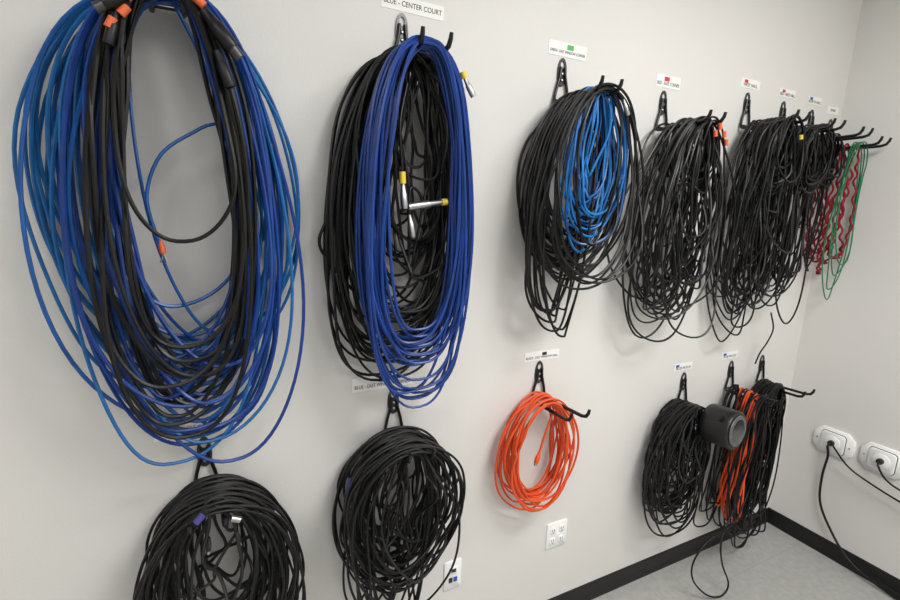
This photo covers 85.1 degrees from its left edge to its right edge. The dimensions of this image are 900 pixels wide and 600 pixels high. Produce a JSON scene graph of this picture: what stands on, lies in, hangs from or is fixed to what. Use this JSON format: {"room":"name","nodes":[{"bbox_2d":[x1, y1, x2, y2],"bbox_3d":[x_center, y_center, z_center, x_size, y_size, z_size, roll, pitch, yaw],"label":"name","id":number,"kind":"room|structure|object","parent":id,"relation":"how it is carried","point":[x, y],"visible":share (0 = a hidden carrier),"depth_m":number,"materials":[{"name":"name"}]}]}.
{"room":"equipment storage room","nodes":[
{"label":"equipment storage room","id":0,"kind":"room"},
{"bbox_2d":[0,0,862,599],"bbox_3d":[-0.554,-0.032,1.371,5.650,3.000,0.100,-4,13,-27],"label":"wall","id":1,"kind":"structure","parent":0,"point":[79,509],"depth_m":1.54,"materials":[{"name":"white paint"}]},
{"bbox_2d":[147,0,186,18],"bbox_3d":[-0.588,-0.698,1.006,0.087,0.152,0.244,-4,13,-27],"label":"hook","id":2,"kind":"object","parent":1,"relation":"attached to","point":[151,9],"visible":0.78,"depth_m":1.10,"materials":[{"name":"grey metal"}]},
{"bbox_2d":[12,0,304,465],"bbox_3d":[-0.617,-0.127,1.115,0.575,1.096,0.254,-4,13,-27],"label":"cable","id":3,"kind":"object","parent":2,"relation":"hanging from","point":[89,76],"visible":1,"depth_m":1.06,"materials":[{"name":"plastic"}]},
{"bbox_2d":[153,413,236,441],"bbox_3d":[-0.687,0.345,1.327,0.200,0.046,0.002,-4,13,-27],"label":"label","id":4,"kind":"object","parent":1,"relation":"attached to","point":[188,425],"visible":0.17,"depth_m":1.33,"materials":[{"name":"white paper"}]},
{"bbox_2d":[187,437,227,535],"bbox_3d":[-0.622,0.471,1.250,0.087,0.152,0.244,-4,13,-27],"label":"hook","id":5,"kind":"object","parent":1,"relation":"attached to","point":[201,462],"visible":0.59,"depth_m":1.34,"materials":[{"name":"grey metal"}]},
{"bbox_2d":[133,474,305,599],"bbox_3d":[-0.611,0.786,1.325,0.432,0.619,0.223,-4,13,-27],"label":"cable","id":6,"kind":"object","parent":5,"relation":"hanging from","point":[249,502],"visible":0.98,"depth_m":1.27,"materials":[{"name":"plastic"}]},
{"bbox_2d":[352,371,411,392],"bbox_3d":[-0.212,0.259,1.555,0.200,0.046,0.002,-4,13,-27],"label":"label","id":7,"kind":"object","parent":1,"relation":"attached to","point":[358,384],"visible":0.61,"depth_m":1.54,"materials":[{"name":"white paper"}]},
{"bbox_2d":[384,392,435,463],"bbox_3d":[-0.130,0.380,1.485,0.087,0.152,0.244,-4,13,-27],"label":"hook","id":8,"kind":"object","parent":1,"relation":"attached to","point":[393,404],"visible":0.59,"depth_m":1.57,"materials":[{"name":"grey metal"}]},
{"bbox_2d":[332,426,465,599],"bbox_3d":[-0.148,0.797,1.562,0.407,0.789,0.243,-4,13,-29],"label":"cable","id":9,"kind":"object","parent":8,"relation":"hanging from","point":[379,453],"visible":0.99,"depth_m":1.50,"materials":[{"name":"plastic"}]},
{"bbox_2d":[381,0,443,21],"bbox_3d":[-0.102,-0.821,1.371,0.190,0.038,0.002,-3,12,-27],"label":"label","id":10,"kind":"object","parent":1,"relation":"attached to","point":[416,7],"visible":1,"depth_m":1.38,"materials":[{"name":"white paper"}]},
{"bbox_2d":[394,13,453,63],"bbox_3d":[-0.082,-0.698,1.269,0.087,0.152,0.244,-4,13,-27],"label":"hook","id":11,"kind":"object","parent":1,"relation":"attached to","point":[401,32],"visible":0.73,"depth_m":1.35,"materials":[{"name":"grey metal"}]},
{"bbox_2d":[318,35,475,408],"bbox_3d":[-0.137,-0.172,1.360,0.430,0.998,0.236,-4,13,-27],"label":"cable","id":12,"kind":"object","parent":11,"relation":"hanging from","point":[378,99],"visible":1,"depth_m":1.32,"materials":[{"name":"rubber"}]},
{"bbox_2d":[443,558,461,590],"bbox_3d":[0.011,1.032,1.838,0.072,0.120,0.013,-4,13,-27],"label":"outlet","id":13,"kind":"object","parent":1,"relation":"attached to","point":[454,579],"visible":0.88,"depth_m":1.83,"materials":[{"name":"white plastic"}]},
{"bbox_2d":[524,349,558,361],"bbox_3d":[0.345,0.207,1.833,0.160,0.034,0.002,-4,13,-27],"label":"label","id":14,"kind":"object","parent":1,"relation":"attached to","point":[548,354],"visible":1,"depth_m":1.83,"materials":[{"name":"white paper"}]},
{"bbox_2d":[545,518,567,549],"bbox_3d":[0.447,0.983,2.055,0.105,0.118,0.010,-4,13,-27],"label":"power outlet","id":15,"kind":"object","parent":1,"relation":"attached to","point":[555,531],"visible":1,"depth_m":2.05,"materials":[{"name":"white plastic"}]},
{"bbox_2d":[531,361,590,421],"bbox_3d":[0.388,0.325,1.742,0.087,0.152,0.244,-4,13,-27],"label":"hook","id":16,"kind":"object","parent":1,"relation":"attached to","point":[538,375],"visible":0.74,"depth_m":1.76,"materials":[{"name":"grey metal"}]},
{"bbox_2d":[494,391,579,511],"bbox_3d":[0.325,0.583,1.813,0.339,0.486,0.136,-4,13,-27],"label":"coil","id":17,"kind":"object","parent":16,"relation":"hanging from","point":[514,442],"visible":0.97,"depth_m":1.80,"materials":[{"name":"plastic"}]},
{"bbox_2d":[548,39,586,61],"bbox_3d":[0.392,-0.828,1.626,0.160,0.044,0.002,-3,13,-27],"label":"label","id":18,"kind":"object","parent":1,"relation":"attached to","point":[555,47],"visible":1,"depth_m":1.62,"materials":[{"name":"white paper"}]},
{"bbox_2d":[552,58,623,102],"bbox_3d":[0.425,-0.703,1.532,0.087,0.152,0.244,-4,13,-27],"label":"hook","id":19,"kind":"object","parent":1,"relation":"attached to","point":[561,71],"visible":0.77,"depth_m":1.62,"materials":[{"name":"grey metal"}]},
{"bbox_2d":[516,82,644,337],"bbox_3d":[0.427,-0.279,1.625,0.429,0.795,0.255,-4,13,-27],"label":"cable","id":20,"kind":"object","parent":19,"relation":"hanging from","point":[549,141],"visible":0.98,"depth_m":1.56,"materials":[{"name":"rubber"}]},
{"bbox_2d":[548,507,768,599],"bbox_3d":[-0.581,1.405,1.613,5.450,0.086,0.014,-4,13,-27],"label":"baseboard","id":21,"kind":"structure","parent":1,"relation":"attached to","point":[598,587],"depth_m":2.39,"materials":[{"name":"plastic"}]},
{"bbox_2d":[656,73,680,90],"bbox_3d":[0.827,-0.824,1.853,0.130,0.044,0.002,-4,13,-27],"label":"label","id":22,"kind":"object","parent":1,"relation":"attached to","point":[665,81],"visible":1,"depth_m":1.85,"materials":[{"name":"white paper"}]},
{"bbox_2d":[674,361,692,371],"bbox_3d":[1.061,0.303,2.227,0.120,0.034,0.002,-4,13,-27],"label":"label","id":23,"kind":"object","parent":1,"relation":"attached to","point":[683,366],"visible":1,"depth_m":2.23,"materials":[{"name":"white paper"}]},
{"bbox_2d":[655,91,726,131],"bbox_3d":[0.860,-0.693,1.760,0.087,0.152,0.244,-4,13,-27],"label":"hook","id":24,"kind":"object","parent":1,"relation":"attached to","point":[662,107],"visible":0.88,"depth_m":1.85,"materials":[{"name":"grey metal"}]},
{"bbox_2d":[606,116,735,341],"bbox_3d":[0.853,-0.248,1.841,0.517,0.837,0.264,-4,13,-27],"label":"cable","id":25,"kind":"object","parent":24,"relation":"hanging from","point":[695,162],"visible":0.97,"depth_m":1.79,"materials":[{"name":"plastic"}]},
{"bbox_2d":[677,372,725,421],"bbox_3d":[1.121,0.428,2.147,0.087,0.152,0.244,-4,13,-27],"label":"hook","id":26,"kind":"object","parent":1,"relation":"attached to","point":[683,382],"visible":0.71,"depth_m":2.24,"materials":[{"name":"grey metal"}]},
{"bbox_2d":[642,398,710,536],"bbox_3d":[1.023,0.768,2.214,0.428,0.648,0.165,-4,13,-27],"label":"cable","id":27,"kind":"object","parent":26,"relation":"hanging from","point":[698,453],"visible":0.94,"depth_m":2.17,"materials":[{"name":"rubber"}]},
{"bbox_2d":[699,403,745,449],"bbox_3d":[1.177,0.545,2.113,0.170,0.173,0.134,-6,14,-33],"label":"tape roll","id":28,"kind":"object","parent":26,"relation":"hanging from","point":[729,433],"visible":0.99,"depth_m":2.08,"materials":[{"name":"grey plastic"}]},
{"bbox_2d":[721,350,737,359],"bbox_3d":[1.356,0.266,2.372,0.120,0.034,0.002,-4,13,-27],"label":"label","id":29,"kind":"object","parent":1,"relation":"attached to","point":[732,354],"visible":1,"depth_m":2.37,"materials":[{"name":"white paper"}]},
{"bbox_2d":[740,77,760,89],"bbox_3d":[1.266,-0.909,2.062,0.130,0.036,0.002,-4,13,-27],"label":"label","id":30,"kind":"object","parent":1,"relation":"attached to","point":[745,82],"visible":1,"depth_m":2.06,"materials":[{"name":"white paper"}]},
{"bbox_2d":[724,360,784,405],"bbox_3d":[1.425,0.393,2.297,0.087,0.152,0.244,-4,13,-27],"label":"hook","id":31,"kind":"object","parent":1,"relation":"attached to","point":[730,372],"visible":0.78,"depth_m":2.38,"materials":[{"name":"grey metal"}]},
{"bbox_2d":[693,384,770,548],"bbox_3d":[1.368,0.806,2.361,0.269,0.789,0.212,-4,13,-27],"label":"cable","id":32,"kind":"object","parent":31,"relation":"hanging from","point":[730,478],"visible":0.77,"depth_m":2.34,"materials":[{"name":"plastic"}]},
{"bbox_2d":[739,92,811,130],"bbox_3d":[1.308,-0.776,1.974,0.087,0.152,0.244,-4,13,-27],"label":"hook","id":33,"kind":"object","parent":1,"relation":"attached to","point":[747,102],"visible":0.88,"depth_m":2.06,"materials":[{"name":"grey metal"}]},
{"bbox_2d":[705,114,806,341],"bbox_3d":[1.292,-0.269,2.076,0.336,0.958,0.228,-3,13,-23],"label":"cable","id":34,"kind":"object","parent":33,"relation":"hanging from","point":[766,141],"visible":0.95,"depth_m":2.03,"materials":[{"name":"rubber"}]},
{"bbox_2d":[756,355,815,397],"bbox_3d":[1.648,0.378,2.409,0.087,0.152,0.244,-4,13,-27],"label":"hook","id":35,"kind":"object","parent":1,"relation":"attached to","point":[761,366],"visible":0.79,"depth_m":2.42,"materials":[{"name":"grey metal"}]},
{"bbox_2d":[691,378,785,597],"bbox_3d":[1.373,0.881,2.371,0.700,0.939,0.206,-7,15,-39],"label":"cable","id":36,"kind":"object","parent":35,"relation":"hanging from","point":[763,386],"visible":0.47,"depth_m":2.44,"materials":[{"name":"rubber"}]},
{"bbox_2d":[779,88,795,98],"bbox_3d":[1.506,-0.920,2.185,0.120,0.034,0.002,-4,13,-27],"label":"label","id":37,"kind":"object","parent":1,"relation":"attached to","point":[787,93],"visible":1,"depth_m":2.18,"materials":[{"name":"white paper"}]},
{"bbox_2d":[779,101,846,132],"bbox_3d":[1.539,-0.787,2.092,0.087,0.152,0.244,-4,13,-27],"label":"hook","id":38,"kind":"object","parent":1,"relation":"attached to","point":[782,112],"visible":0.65,"depth_m":2.05,"materials":[{"name":"grey metal"}]},
{"bbox_2d":[747,123,834,363],"bbox_3d":[1.497,-0.215,2.222,0.275,1.105,0.196,-4,13,-27],"label":"cable","id":39,"kind":"object","parent":38,"relation":"hanging from","point":[813,146],"visible":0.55,"depth_m":2.17,"materials":[{"name":"rubber"}]},
{"bbox_2d":[808,96,821,105],"bbox_3d":[1.702,-0.929,2.285,0.110,0.034,0.002,-4,13,-27],"label":"label","id":40,"kind":"object","parent":1,"relation":"attached to","point":[813,100],"visible":1,"depth_m":2.28,"materials":[{"name":"white paper"}]},
{"bbox_2d":[827,106,838,114],"bbox_3d":[1.848,-0.914,2.364,0.100,0.032,0.002,-4,13,-27],"label":"label","id":41,"kind":"object","parent":1,"relation":"attached to","point":[831,110],"visible":1,"depth_m":2.36,"materials":[{"name":"white paper"}]},
{"bbox_2d":[807,110,873,141],"bbox_3d":[1.744,-0.791,2.198,0.087,0.152,0.244,-4,13,-27],"label":"hook","id":42,"kind":"object","parent":1,"relation":"attached to","point":[811,119],"visible":0.54,"depth_m":2.16,"materials":[{"name":"grey metal"}]},
{"bbox_2d":[791,132,844,271],"bbox_3d":[1.695,-0.453,2.298,0.214,0.633,0.150,-4,13,-27],"label":"cable","id":43,"kind":"object","parent":42,"relation":"hanging from","point":[836,149],"visible":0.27,"depth_m":2.26,"materials":[{"name":"plastic"}]},
{"bbox_2d":[828,119,891,150],"bbox_3d":[1.894,-0.777,2.279,0.087,0.152,0.244,-4,13,-27],"label":"hook","id":44,"kind":"object","parent":1,"relation":"attached to","point":[872,145],"visible":0.3,"depth_m":2.22,"materials":[{"name":"grey metal"}]},
{"bbox_2d":[804,143,859,274],"bbox_3d":[1.842,-0.433,2.372,0.163,0.630,0.168,-4,13,-27],"label":"braided cord","id":45,"kind":"object","parent":44,"relation":"hanging from","point":[830,202],"visible":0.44,"depth_m":2.36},
{"bbox_2d":[821,141,867,299],"bbox_3d":[1.873,-0.364,2.327,0.183,0.747,0.056,-4,13,-27],"label":"wire","id":46,"kind":"object","parent":44,"relation":"hanging from","point":[858,182],"visible":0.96,"depth_m":2.31,"materials":[{"name":"plastic"}]},
{"bbox_2d":[592,522,895,599],"bbox_3d":[0.273,1.865,-0.015,5.650,0.100,4.000,-4,13,-27],"label":"floor","id":47,"kind":"structure","parent":0,"point":[772,564],"depth_m":2.41,"materials":[{"name":"concrete"}]},
{"bbox_2d":[769,0,899,578],"bbox_3d":[2.801,0.182,0.923,0.100,3.000,3.800,-4,13,-27],"label":"wall","id":48,"kind":"structure","parent":0,"point":[848,352],"depth_m":2.38,"materials":[{"name":"white paint"}]},
{"bbox_2d":[767,508,899,598],"bbox_3d":[2.698,1.612,1.189,0.014,0.086,3.800,-4,13,-27],"label":"baseboard","id":49,"kind":"structure","parent":48,"relation":"attached to","point":[829,549],"depth_m":2.55,"materials":[{"name":"plastic"}]},
{"bbox_2d":[813,425,855,459],"bbox_3d":[1.957,0.730,2.509,0.042,0.135,0.180,-4,13,-27],"label":"outlet","id":50,"kind":"object","parent":48,"relation":"attached to","point":[843,442],"visible":0.91,"depth_m":2.50,"materials":[{"name":"white plastic"}]},
{"bbox_2d":[818,442,899,599],"bbox_3d":[2.138,1.122,2.151,0.044,0.621,0.971,-4,13,-27],"label":"power cord","id":51,"kind":"object","parent":50,"relation":"attached to","point":[829,443],"visible":1,"depth_m":2.50,"materials":[{"name":"black rubber"}]},
{"bbox_2d":[831,442,899,502],"bbox_3d":[2.116,0.895,2.136,0.041,0.180,0.853,-4,13,-27],"label":"power cord","id":52,"kind":"object","parent":50,"relation":"attached to","point":[832,444],"visible":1,"depth_m":2.32,"materials":[{"name":"black rubber"}]},
{"bbox_2d":[858,442,899,479],"bbox_3d":[2.050,0.765,2.329,0.042,0.135,0.180,-4,13,-27],"label":"outlet","id":53,"kind":"object","parent":48,"relation":"attached to","point":[870,453],"visible":0.96,"depth_m":2.32,"materials":[{"name":"white plastic"}]}
]}

